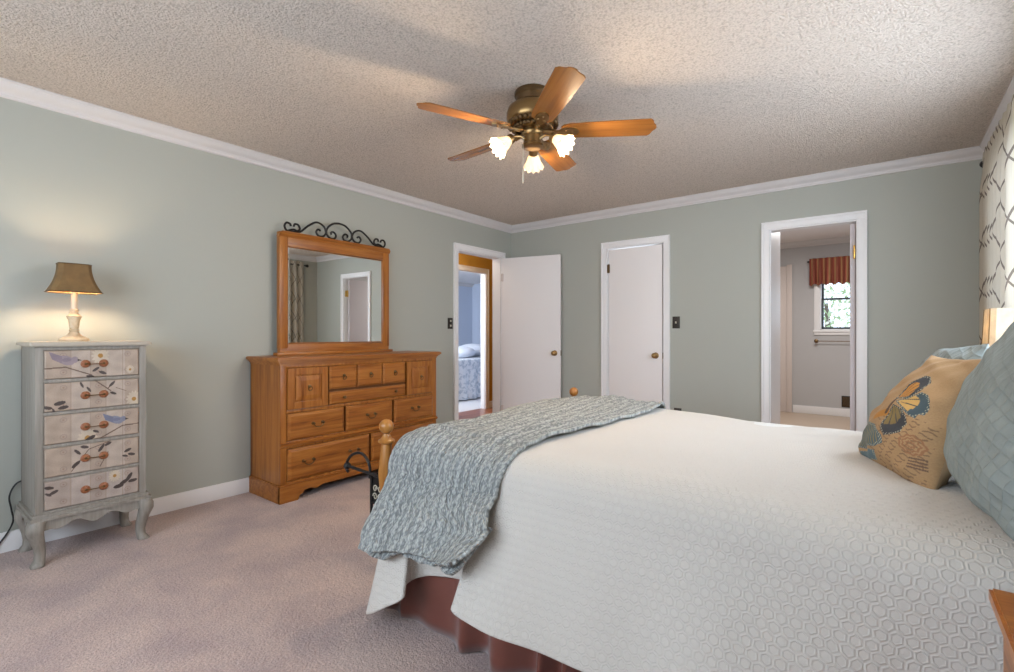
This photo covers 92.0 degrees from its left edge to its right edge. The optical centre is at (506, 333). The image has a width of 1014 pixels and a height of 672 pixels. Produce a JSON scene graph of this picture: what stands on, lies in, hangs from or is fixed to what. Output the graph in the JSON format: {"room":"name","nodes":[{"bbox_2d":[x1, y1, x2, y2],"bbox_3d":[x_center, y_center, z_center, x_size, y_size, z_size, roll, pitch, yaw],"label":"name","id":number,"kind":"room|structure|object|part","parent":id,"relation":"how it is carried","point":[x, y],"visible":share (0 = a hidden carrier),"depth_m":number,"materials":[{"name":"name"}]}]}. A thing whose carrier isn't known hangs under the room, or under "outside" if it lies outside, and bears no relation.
{"room":"bedroom","nodes":[
{"label":"bedroom","id":0,"kind":"room"},
{"bbox_2d":[0,97,510,532],"bbox_3d":[-1.777,-0.086,3.726,0.120,2.440,6.050,0,0,38],"label":"wall","id":1,"kind":"structure","parent":0,"point":[179,242],"depth_m":3.16,"materials":[{"name":"grey paint"}]},
{"bbox_2d":[0,477,248,553],"bbox_3d":[-2.034,1.081,3.286,0.014,0.105,4.800,0,0,38],"label":"baseboard","id":2,"kind":"structure","parent":1,"relation":"attached to","point":[12,541],"depth_m":3.06,"materials":[{"name":"white paint"}]},
{"bbox_2d":[0,77,511,232],"bbox_3d":[-1.702,-1.266,3.668,0.070,0.078,5.810,0,0,38],"label":"crown molding","id":3,"kind":"structure","parent":1,"relation":"attached to","point":[9,89],"depth_m":3.27,"materials":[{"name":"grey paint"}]},
{"bbox_2d":[448,318,452,328],"bbox_3d":[-0.592,-0.112,5.142,0.017,0.116,0.072,0,0,38],"label":"light switch","id":4,"kind":"object","parent":1,"relation":"attached to","point":[450,320],"visible":1,"depth_m":5.14,"materials":[{"name":"brown metal"}]},
{"bbox_2d":[453,242,505,420],"bbox_3d":[-0.340,0.083,5.558,0.146,2.102,0.867,0,0,38],"label":"door frame","id":5,"kind":"structure","parent":1,"relation":"attached to","point":[458,248],"depth_m":5.82,"materials":[{"name":"white paint"}]},
{"bbox_2d":[0,397,849,671],"bbox_3d":[-0.507,1.184,5.791,9.540,0.100,10.870,0,0,38],"label":"floor","id":6,"kind":"structure","parent":0,"point":[245,582],"depth_m":2.11,"materials":[{"name":"carpet"}]},
{"bbox_2d":[0,480,20,542],"bbox_3d":[-2.686,0.952,2.401,0.014,0.363,0.502,0,0,33],"label":"power cord","id":7,"kind":"object","parent":6,"relation":"on","point":[16,483],"visible":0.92,"depth_m":2.55,"materials":[{"name":"black rubber"}]},
{"bbox_2d":[14,340,153,569],"bbox_3d":[-2.272,0.587,2.644,0.389,1.095,0.514,0,0,38],"label":"dresser","id":8,"kind":"object","parent":6,"relation":"on","point":[83,403],"visible":1,"depth_m":2.51,"materials":[{"name":"grey paint"}]},
{"bbox_3d":[-2.527,1.022,2.564,0.068,0.225,0.074,0,0,38],"label":"leg","id":9,"kind":"part","parent":8,"relation":"part of","materials":[{"name":"grey paint"}]},
{"bbox_3d":[-2.282,1.022,2.374,0.074,0.225,0.074,0,0,38],"label":"leg","id":10,"kind":"part","parent":8,"relation":"part of","materials":[{"name":"grey paint"}]},
{"bbox_2d":[44,262,102,340],"bbox_3d":[-2.326,-0.168,2.633,0.154,0.415,0.224,0,0,38],"label":"table lamp","id":11,"kind":"object","parent":8,"relation":"on","point":[73,279],"visible":0.96,"depth_m":2.61,"materials":[{"name":"brown fabric"}]},
{"bbox_3d":[-2.326,-0.298,2.633,0.148,0.150,0.218,0,0,38],"label":"lamp shade","id":12,"kind":"part","parent":11,"relation":"part of","materials":[{"name":"brown fabric"}]},
{"bbox_3d":[-2.326,-0.373,2.633,0.094,0.005,0.142,0,0,38],"label":"braid trim","id":13,"kind":"part","parent":11,"relation":"part of","materials":[{"name":"brown fabric"}]},
{"bbox_3d":[-2.326,-0.223,2.633,0.154,0.005,0.224,0,0,38],"label":"braid trim","id":14,"kind":"part","parent":11,"relation":"part of","materials":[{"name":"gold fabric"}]},
{"bbox_3d":[-2.276,0.895,2.648,0.377,0.032,0.490,0,0,38],"label":"moulding","id":15,"kind":"part","parent":8,"relation":"part of","materials":[{"name":"grey paint"}]},
{"bbox_3d":[-2.270,0.152,2.643,0.329,0.141,0.382,0,0,38],"label":"drawer","id":16,"kind":"part","parent":8,"relation":"part of","materials":[{"name":"wood"}]},
{"bbox_3d":[-2.270,0.314,2.643,0.329,0.141,0.382,0,0,38],"label":"drawer","id":17,"kind":"part","parent":8,"relation":"part of","materials":[{"name":"wood"}]},
{"bbox_3d":[-2.270,0.474,2.643,0.329,0.141,0.382,0,0,38],"label":"drawer","id":18,"kind":"part","parent":8,"relation":"part of","materials":[{"name":"wood"}]},
{"bbox_3d":[-2.270,0.635,2.643,0.329,0.141,0.382,0,0,38],"label":"drawer","id":19,"kind":"part","parent":8,"relation":"part of","materials":[{"name":"wood"}]},
{"bbox_3d":[-2.270,0.796,2.643,0.329,0.141,0.382,0,0,38],"label":"drawer","id":20,"kind":"part","parent":8,"relation":"part of","materials":[{"name":"wood"}]},
{"bbox_3d":[-2.133,0.152,2.537,0.018,0.040,0.114,0,0,38],"label":"handle","id":21,"kind":"part","parent":8,"relation":"part of","materials":[{"name":"brown"}]},
{"bbox_3d":[-2.133,0.474,2.537,0.018,0.040,0.114,0,0,38],"label":"handle","id":22,"kind":"part","parent":8,"relation":"part of","materials":[{"name":"brown"}]},
{"bbox_3d":[-2.133,0.796,2.537,0.018,0.040,0.114,0,0,38],"label":"handle","id":23,"kind":"part","parent":8,"relation":"part of","materials":[{"name":"brown"}]},
{"bbox_3d":[-2.133,0.314,2.537,0.018,0.040,0.114,0,0,38],"label":"handle","id":24,"kind":"part","parent":8,"relation":"part of","materials":[{"name":"brown"}]},
{"bbox_3d":[-2.133,0.635,2.537,0.018,0.040,0.114,0,0,38],"label":"handle","id":25,"kind":"part","parent":8,"relation":"part of","materials":[{"name":"brown"}]},
{"bbox_3d":[-2.257,1.022,2.911,0.068,0.225,0.074,0,0,38],"label":"leg","id":26,"kind":"part","parent":8,"relation":"part of","materials":[{"name":"grey paint"}]},
{"bbox_3d":[-2.013,1.022,2.721,0.074,0.225,0.074,0,0,38],"label":"leg","id":27,"kind":"part","parent":8,"relation":"part of","materials":[{"name":"grey paint"}]},
{"bbox_2d":[246,351,440,504],"bbox_3d":[-1.226,0.646,3.953,0.466,0.975,1.498,0,0,38],"label":"dresser","id":28,"kind":"object","parent":6,"relation":"on","point":[309,413],"visible":0.83,"depth_m":3.53,"materials":[{"name":"brown wood"}]},
{"bbox_3d":[-1.389,0.374,3.424,0.015,0.280,0.300,0,0,38],"label":"door panel","id":29,"kind":"part","parent":28,"relation":"part of","materials":[{"name":"brown wood"}]},
{"bbox_3d":[-1.385,0.374,3.421,0.013,0.164,0.184,0,0,38],"label":"raised panel","id":30,"kind":"part","parent":28,"relation":"part of","materials":[{"name":"brown wood"}]},
{"bbox_3d":[-1.373,0.886,3.405,0.027,0.043,0.095,0,0,38],"label":"bail pull","id":31,"kind":"part","parent":28,"relation":"part of","materials":[{"name":"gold metal"}]},
{"bbox_3d":[-1.347,0.633,3.475,0.018,0.182,0.432,0,0,38],"label":"drawer","id":32,"kind":"part","parent":28,"relation":"part of","materials":[{"name":"brown wood"}]},
{"bbox_3d":[-1.329,0.636,3.461,0.027,0.043,0.095,0,0,38],"label":"bail pull","id":33,"kind":"part","parent":28,"relation":"part of","materials":[{"name":"gold metal"}]},
{"bbox_3d":[-1.278,0.888,3.564,0.018,0.215,0.658,0,0,38],"label":"drawer","id":34,"kind":"part","parent":28,"relation":"part of","materials":[{"name":"brown wood"}]},
{"bbox_2d":[273,230,392,355],"bbox_3d":[-1.374,-0.301,4.008,0.071,0.919,1.064,0,0,37],"label":"dresser mirror","id":35,"kind":"object","parent":28,"relation":"on","point":[333,294],"visible":1,"depth_m":3.94,"materials":[{"name":"brown wood"}]},
{"bbox_3d":[-1.372,-0.709,4.007,0.066,0.104,1.022,0,0,37],"label":"frame rail","id":36,"kind":"part","parent":35,"relation":"part of","materials":[{"name":"brown wood"}]},
{"bbox_3d":[-1.374,0.118,4.009,0.070,0.080,1.064,0,0,37],"label":"frame rail","id":37,"kind":"part","parent":35,"relation":"part of","materials":[{"name":"brown wood"}]},
{"bbox_2d":[283,221,385,247],"bbox_3d":[-1.371,-0.835,4.006,0.016,0.152,0.938,0,0,38],"label":"cresting","id":38,"kind":"object","parent":35,"relation":"on","point":[299,230],"visible":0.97,"depth_m":3.96,"materials":[{"name":"black metal"}]},
{"bbox_2d":[288,246,381,343],"bbox_3d":[-1.382,-0.289,4.014,0.022,0.739,0.884,0,0,37],"label":"mirror glass","id":39,"kind":"object","parent":35,"relation":"on","point":[335,296],"depth_m":3.97,"materials":[{"name":"silver metal"}]},
{"bbox_3d":[-1.217,0.318,3.644,0.016,0.168,0.233,0,0,38],"label":"drawer","id":40,"kind":"part","parent":28,"relation":"part of","materials":[{"name":"brown wood"}]},
{"bbox_3d":[-1.069,0.752,3.831,0.016,0.028,1.438,0,0,38],"label":"waist moulding","id":41,"kind":"part","parent":28,"relation":"part of","materials":[{"name":"brown wood"}]},
{"bbox_3d":[-1.071,0.467,3.833,0.016,0.090,0.710,0,0,38],"label":"drawer","id":42,"kind":"part","parent":28,"relation":"part of","materials":[{"name":"brown wood"}]},
{"bbox_3d":[-1.070,0.633,3.832,0.018,0.182,0.432,0,0,38],"label":"drawer","id":43,"kind":"part","parent":28,"relation":"part of","materials":[{"name":"brown wood"}]},
{"bbox_3d":[-1.071,0.318,3.833,0.016,0.168,0.228,0,0,38],"label":"drawer","id":44,"kind":"part","parent":28,"relation":"part of","materials":[{"name":"brown wood"}]},
{"bbox_3d":[-0.925,0.318,4.021,0.016,0.168,0.233,0,0,38],"label":"drawer","id":45,"kind":"part","parent":28,"relation":"part of","materials":[{"name":"brown wood"}]},
{"bbox_3d":[-0.862,0.888,4.100,0.018,0.215,0.658,0,0,38],"label":"drawer","id":46,"kind":"part","parent":28,"relation":"part of","materials":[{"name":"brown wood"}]},
{"bbox_3d":[-0.793,0.633,4.189,0.018,0.182,0.432,0,0,38],"label":"drawer","id":47,"kind":"part","parent":28,"relation":"part of","materials":[{"name":"brown wood"}]},
{"bbox_3d":[-0.754,0.374,4.242,0.015,0.280,0.300,0,0,38],"label":"door panel","id":48,"kind":"part","parent":28,"relation":"part of","materials":[{"name":"brown wood"}]},
{"bbox_3d":[-0.750,0.374,4.240,0.013,0.164,0.184,0,0,38],"label":"raised panel","id":49,"kind":"part","parent":28,"relation":"part of","materials":[{"name":"brown wood"}]},
{"bbox_2d":[343,451,379,512],"bbox_3d":[-0.314,0.876,3.003,0.463,0.516,1.279,0,0,38],"label":"bench","id":50,"kind":"object","parent":6,"relation":"on","point":[374,480],"visible":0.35,"depth_m":2.51,"materials":[{"name":"black metal"}]},
{"bbox_3d":[-0.697,0.683,2.515,0.455,0.130,0.039,0,0,38],"label":"scroll arm","id":51,"kind":"part","parent":50,"relation":"part of","materials":[{"name":"black metal"}]},
{"bbox_3d":[-0.695,0.928,2.514,0.016,0.412,0.016,0,0,38],"label":"leg","id":52,"kind":"part","parent":50,"relation":"part of","materials":[{"name":"black metal"}]},
{"bbox_3d":[-0.656,0.804,2.483,0.081,0.072,0.006,0,0,38],"label":"scroll panel","id":53,"kind":"part","parent":50,"relation":"part of","materials":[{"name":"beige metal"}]},
{"bbox_3d":[-0.607,0.799,2.448,0.210,0.135,0.012,0,0,38],"label":"plate","id":54,"kind":"part","parent":50,"relation":"part of","materials":[{"name":"black metal"}]},
{"bbox_2d":[459,344,480,399],"bbox_3d":[-0.902,0.635,9.288,1.688,0.998,2.188,0,0,38],"label":"bed","id":55,"kind":"object","parent":6,"relation":"on","point":[469,354],"visible":0.17,"depth_m":8.47,"materials":[{"name":"white fabric"}]},
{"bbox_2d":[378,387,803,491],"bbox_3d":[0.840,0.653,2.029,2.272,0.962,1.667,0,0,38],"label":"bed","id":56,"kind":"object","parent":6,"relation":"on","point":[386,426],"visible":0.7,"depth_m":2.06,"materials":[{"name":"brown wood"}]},
{"bbox_2d":[385,576,581,671],"bbox_3d":[0.329,0.930,1.380,2.092,0.392,0.080,0,0,38],"label":"bed skirt","id":57,"kind":"object","parent":56,"relation":"attached to","point":[428,600],"visible":0.25,"depth_m":1.78,"materials":[{"name":"brown fabric"}]},
{"bbox_2d":[366,408,1013,671],"bbox_3d":[0.798,0.746,2.000,2.131,0.681,1.852,0,0,38],"label":"bedspread","id":58,"kind":"object","parent":56,"relation":"on","point":[659,539],"visible":0.69,"depth_m":1.31,"materials":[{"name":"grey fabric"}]},
{"bbox_2d":[358,395,665,575],"bbox_3d":[0.228,0.606,2.423,0.669,0.484,1.899,0,0,38],"label":"throw blanket","id":59,"kind":"object","parent":58,"relation":"on","point":[438,494],"visible":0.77,"depth_m":1.86,"materials":[{"name":"grey fabric"}]},
{"bbox_2d":[858,355,980,489],"bbox_3d":[1.254,0.255,1.493,0.249,0.375,0.466,0,0,24],"label":"cushion","id":60,"kind":"object","parent":58,"relation":"on","point":[905,434],"visible":0.77,"depth_m":1.41,"materials":[{"name":"beige fabric"}]},
{"bbox_2d":[917,344,988,368],"bbox_3d":[1.589,0.234,1.828,0.240,0.410,0.680,0,0,33],"label":"pillow sham","id":61,"kind":"object","parent":58,"relation":"on","point":[976,351],"visible":0.07,"depth_m":1.61,"materials":[{"name":"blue fabric"}]},
{"bbox_2d":[943,322,1013,540],"bbox_3d":[1.203,0.193,1.122,0.294,0.594,0.787,0,0,34],"label":"pillow sham","id":62,"kind":"object","parent":58,"relation":"on","point":[978,450],"visible":1,"depth_m":1.05,"materials":[{"name":"blue fabric"}]},
{"bbox_3d":[0.847,0.587,2.022,2.120,0.255,1.515,0,0,38],"label":"mattress","id":63,"kind":"part","parent":56,"relation":"part of","materials":[{"name":"white fabric"}]},
{"bbox_2d":[989,588,1013,671],"bbox_3d":[0.863,0.801,0.578,0.385,0.665,0.566,0,0,38],"label":"nightstand","id":64,"kind":"object","parent":6,"relation":"on","point":[1002,602],"visible":1,"depth_m":0.83,"materials":[{"name":"brown wood"}]},
{"bbox_3d":[0.738,0.646,0.674,0.017,0.235,0.480,0,0,38],"label":"drawer","id":65,"kind":"part","parent":64,"relation":"part of","materials":[{"name":"brown wood"}]},
{"bbox_3d":[2.275,0.809,2.437,0.353,0.650,0.496,0,0,38],"label":"nightstand","id":66,"kind":"object","parent":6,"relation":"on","visible":0},
{"bbox_2d":[981,308,1013,346],"bbox_3d":[2.336,0.183,2.301,0.134,0.602,0.240,0,0,38],"label":"bedside lamp","id":67,"kind":"object","parent":66,"relation":"on","point":[996,321],"visible":0.44,"depth_m":2.24,"materials":[{"name":"brown"}]},
{"bbox_2d":[459,284,480,345],"bbox_3d":[-1.642,-0.086,8.994,3.820,2.440,7.200,0,0,38],"label":"wall","id":68,"kind":"structure","parent":0,"point":[469,297],"depth_m":12.71,"materials":[{"name":"blue paint"}]},
{"bbox_2d":[459,282,473,286],"bbox_3d":[-3.029,-1.266,10.069,0.070,0.078,7.000,0,0,38],"label":"crown molding","id":69,"kind":"structure","parent":68,"relation":"attached to","point":[460,283],"depth_m":12.61,"materials":[{"name":"grey paint"}]},
{"bbox_2d":[459,271,480,283],"bbox_3d":[-1.642,-1.356,8.994,3.820,0.100,7.200,0,0,38],"label":"ceiling","id":70,"kind":"structure","parent":0,"point":[464,277],"depth_m":11.53,"materials":[{"name":"white paint"}]},
{"bbox_2d":[459,253,491,400],"bbox_3d":[-0.960,-0.086,6.692,0.080,2.440,5.000,0,0,38],"label":"wall","id":71,"kind":"structure","parent":0,"point":[464,259],"depth_m":7.52,"materials":[{"name":"orange paint"}]},
{"bbox_2d":[459,265,488,408],"bbox_3d":[-0.621,0.074,7.107,0.106,2.120,1.010,0,0,38],"label":"door frame","id":72,"kind":"structure","parent":71,"relation":"attached to","point":[484,273],"depth_m":7.44,"materials":[{"name":"white paint"}]},
{"bbox_2d":[0,0,1013,242],"bbox_3d":[1.019,-1.366,3.702,4.568,0.120,9.440,0,0,38],"label":"ceiling","id":73,"kind":"structure","parent":0,"point":[736,93],"depth_m":2.51,"materials":[{"name":"white paint"}]},
{"bbox_2d":[416,66,656,182],"bbox_3d":[0.111,-1.056,2.688,1.215,0.500,1.243,0,0,38],"label":"ceiling fan","id":74,"kind":"object","parent":73,"relation":"hanging from","point":[533,116],"visible":1,"depth_m":2.57,"materials":[{"name":"brown wood"}]},
{"bbox_3d":[-0.212,-1.091,2.447,0.499,0.006,0.140,0,12,-30],"label":"blade","id":75,"kind":"part","parent":74,"relation":"part of","materials":[{"name":"brown wood"}]},
{"bbox_3d":[-0.163,-1.091,2.920,0.499,0.006,0.140,0,12,42],"label":"blade","id":76,"kind":"part","parent":74,"relation":"part of","materials":[{"name":"brown wood"}]},
{"bbox_3d":[-0.041,-0.983,2.576,0.113,0.124,0.124,0,0,38],"label":"lamp shade","id":77,"kind":"part","parent":74,"relation":"part of","materials":[{"name":"white glass"}]},
{"bbox_3d":[0.060,-1.046,2.613,0.087,0.034,0.014,0,0,-25],"label":"light arm","id":78,"kind":"part","parent":74,"relation":"part of","materials":[{"name":"gold metal"}]},
{"bbox_3d":[0.148,-0.983,2.844,0.115,0.124,0.123,0,0,38],"label":"lamp shade","id":79,"kind":"part","parent":74,"relation":"part of","materials":[{"name":"white glass"}]},
{"bbox_3d":[0.302,-1.091,3.019,0.140,0.006,0.499,-13,-5,23],"label":"blade","id":80,"kind":"part","parent":74,"relation":"part of","materials":[{"name":"brown wood"}]},
{"bbox_3d":[0.222,-1.091,2.254,0.140,0.006,0.499,12,-3,-12],"label":"blade","id":81,"kind":"part","parent":74,"relation":"part of","materials":[{"name":"brown wood"}]},
{"bbox_3d":[0.291,-0.983,2.531,0.124,0.123,0.112,0,0,6],"label":"lamp shade","id":82,"kind":"part","parent":74,"relation":"part of","materials":[{"name":"white glass"}]},
{"bbox_3d":[0.540,-1.091,2.607,0.499,0.006,0.140,0,-12,6],"label":"blade","id":83,"kind":"part","parent":74,"relation":"part of","materials":[{"name":"brown wood"}]},
{"bbox_2d":[511,159,982,423],"bbox_3d":[1.795,-0.086,4.707,4.323,2.440,0.120,0,0,38],"label":"wall","id":84,"kind":"structure","parent":0,"point":[923,224],"depth_m":4.34,"materials":[{"name":"grey paint"}]},
{"bbox_2d":[501,254,560,410],"bbox_3d":[0.258,0.116,5.618,0.737,2.013,0.096,0,0,25],"label":"door","id":85,"kind":"structure","parent":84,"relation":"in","point":[531,286],"depth_m":5.62,"materials":[{"name":"white paint"}]},
{"bbox_2d":[607,244,662,401],"bbox_3d":[1.290,0.118,5.005,0.596,2.008,0.096,0,0,38],"label":"door","id":86,"kind":"structure","parent":84,"relation":"in","point":[636,273],"depth_m":5.00,"materials":[{"name":"white paint"}]},
{"bbox_3d":[1.461,0.214,4.850,0.062,0.062,0.061,0,0,38],"label":"knob","id":87,"kind":"part","parent":86,"relation":"part of","materials":[{"name":"gold metal"}]},
{"bbox_2d":[601,235,669,408],"bbox_3d":[1.334,0.083,5.049,0.734,2.102,0.146,0,0,38],"label":"door frame","id":88,"kind":"structure","parent":84,"relation":"attached to","point":[664,239],"depth_m":4.99,"materials":[{"name":"white paint"}]},
{"bbox_2d":[672,316,679,327],"bbox_3d":[1.636,-0.112,4.744,0.072,0.116,0.017,0,0,38],"label":"light switch","id":89,"kind":"object","parent":84,"relation":"attached to","point":[676,319],"visible":1,"depth_m":4.74,"materials":[{"name":"brown metal"}]},
{"bbox_2d":[511,146,983,232],"bbox_3d":[1.690,-1.266,4.669,4.203,0.078,0.070,0,0,38],"label":"crown molding","id":90,"kind":"structure","parent":84,"relation":"attached to","point":[971,153],"depth_m":4.18,"materials":[{"name":"grey paint"}]},
{"bbox_2d":[761,210,866,431],"bbox_3d":[2.555,0.083,4.101,0.745,2.102,0.146,0,0,38],"label":"door frame","id":91,"kind":"structure","parent":84,"relation":"attached to","point":[767,228],"depth_m":4.09,"materials":[{"name":"white paint"}]},
{"bbox_2d":[850,224,855,430],"bbox_3d":[2.945,0.118,4.161,0.037,2.008,0.658,0,0,37],"label":"door","id":92,"kind":"structure","parent":84,"relation":"in","point":[852,226],"depth_m":3.94,"materials":[{"name":"grey paint"}]},
{"bbox_2d":[773,232,779,423],"bbox_3d":[2.461,-0.096,4.577,0.088,2.460,0.490,0,0,38],"label":"wall","id":93,"kind":"structure","parent":0,"point":[776,236],"depth_m":4.58,"materials":[{"name":"white paint"}]},
{"bbox_2d":[780,243,849,411],"bbox_3d":[4.617,-0.086,6.809,2.450,2.440,0.120,0,0,38],"label":"wall","id":94,"kind":"structure","parent":0,"point":[820,370],"depth_m":6.97,"materials":[{"name":"grey paint"}]},
{"bbox_2d":[780,264,791,411],"bbox_3d":[3.876,0.064,7.285,0.635,2.140,0.036,0,0,38],"label":"door","id":95,"kind":"structure","parent":94,"relation":"in","point":[786,271],"depth_m":7.13,"materials":[{"name":"beige wood"}]},
{"bbox_3d":[4.092,0.064,7.103,0.070,2.140,0.014,0,0,38],"label":"casing","id":96,"kind":"part","parent":95,"relation":"part of","materials":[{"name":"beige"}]},
{"bbox_2d":[780,236,849,248],"bbox_3d":[4.559,-1.286,6.734,2.450,0.078,0.070,0,0,38],"label":"crown molding","id":97,"kind":"structure","parent":94,"relation":"attached to","point":[837,240],"depth_m":6.89,"materials":[{"name":"grey paint"}]},
{"bbox_2d":[793,405,849,416],"bbox_3d":[4.841,1.079,6.551,1.780,0.110,0.014,0,0,38],"label":"baseboard","id":98,"kind":"structure","parent":94,"relation":"attached to","point":[796,408],"depth_m":6.87,"materials":[{"name":"white paint"}]},
{"bbox_2d":[813,282,849,334],"bbox_3d":[4.689,-0.491,6.734,0.805,1.010,0.150,0,0,38],"label":"window","id":99,"kind":"structure","parent":94,"relation":"in","point":[831,302],"depth_m":6.86,"materials":[{"name":"white paint"}]},
{"bbox_3d":[4.706,-0.491,6.756,0.621,0.846,0.045,0,0,38],"label":"sash","id":100,"kind":"part","parent":99,"relation":"part of","materials":[{"name":"grey"}]},
{"bbox_3d":[4.706,-0.491,6.756,0.585,0.806,0.028,0,0,38],"label":"pane","id":101,"kind":"part","parent":99,"relation":"part of","materials":[{"name":"clear glass"}]},
{"bbox_2d":[814,339,849,342],"bbox_3d":[4.607,0.099,6.690,0.712,0.052,0.080,0,0,38],"label":"towel bar","id":102,"kind":"object","parent":94,"relation":"attached to","point":[815,340],"visible":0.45,"depth_m":6.77,"materials":[{"name":"gold metal"}]},
{"bbox_2d":[842,396,849,407],"bbox_3d":[4.651,0.926,6.698,0.130,0.155,0.014,0,0,38],"label":"air vent","id":103,"kind":"object","parent":94,"relation":"in","point":[845,399],"visible":0.56,"depth_m":6.70,"materials":[{"name":"brown metal"}]},
{"bbox_3d":[1.602,-0.086,1.029,0.120,2.440,5.930,0,0,38],"label":"wall","id":104,"kind":"structure","parent":0,"visible":0},
{"bbox_2d":[979,76,1013,150],"bbox_3d":[1.564,-1.266,1.135,0.070,0.078,5.810,0,0,38],"label":"crown molding","id":105,"kind":"structure","parent":104,"relation":"attached to","point":[1002,107],"depth_m":2.86,"materials":[{"name":"grey paint"}]},
{"bbox_3d":[2.029,-1.136,1.748,0.086,0.052,3.874,0,0,38],"label":"curtain rod","id":106,"kind":"object","parent":104,"relation":"attached to","visible":0},
{"bbox_2d":[979,94,1013,344],"bbox_3d":[2.811,-0.074,2.803,0.076,2.246,1.075,0,0,38],"label":"curtain","id":107,"kind":"object","parent":106,"relation":"hanging from","point":[996,196],"visible":0.52,"depth_m":2.64,"materials":[{"name":"white fabric"}]},
{"bbox_3d":[4.644,-1.016,6.656,0.968,0.028,0.089,0,0,38],"label":"curtain rod","id":108,"kind":"object","parent":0,"visible":0},
{"bbox_2d":[809,256,849,285],"bbox_3d":[4.599,-0.865,6.622,0.880,0.382,0.087,0,0,38],"label":"window valance","id":109,"kind":"object","parent":108,"relation":"hanging from","point":[834,270],"visible":0.53,"depth_m":6.74,"materials":[{"name":"fabric"}]}
]}

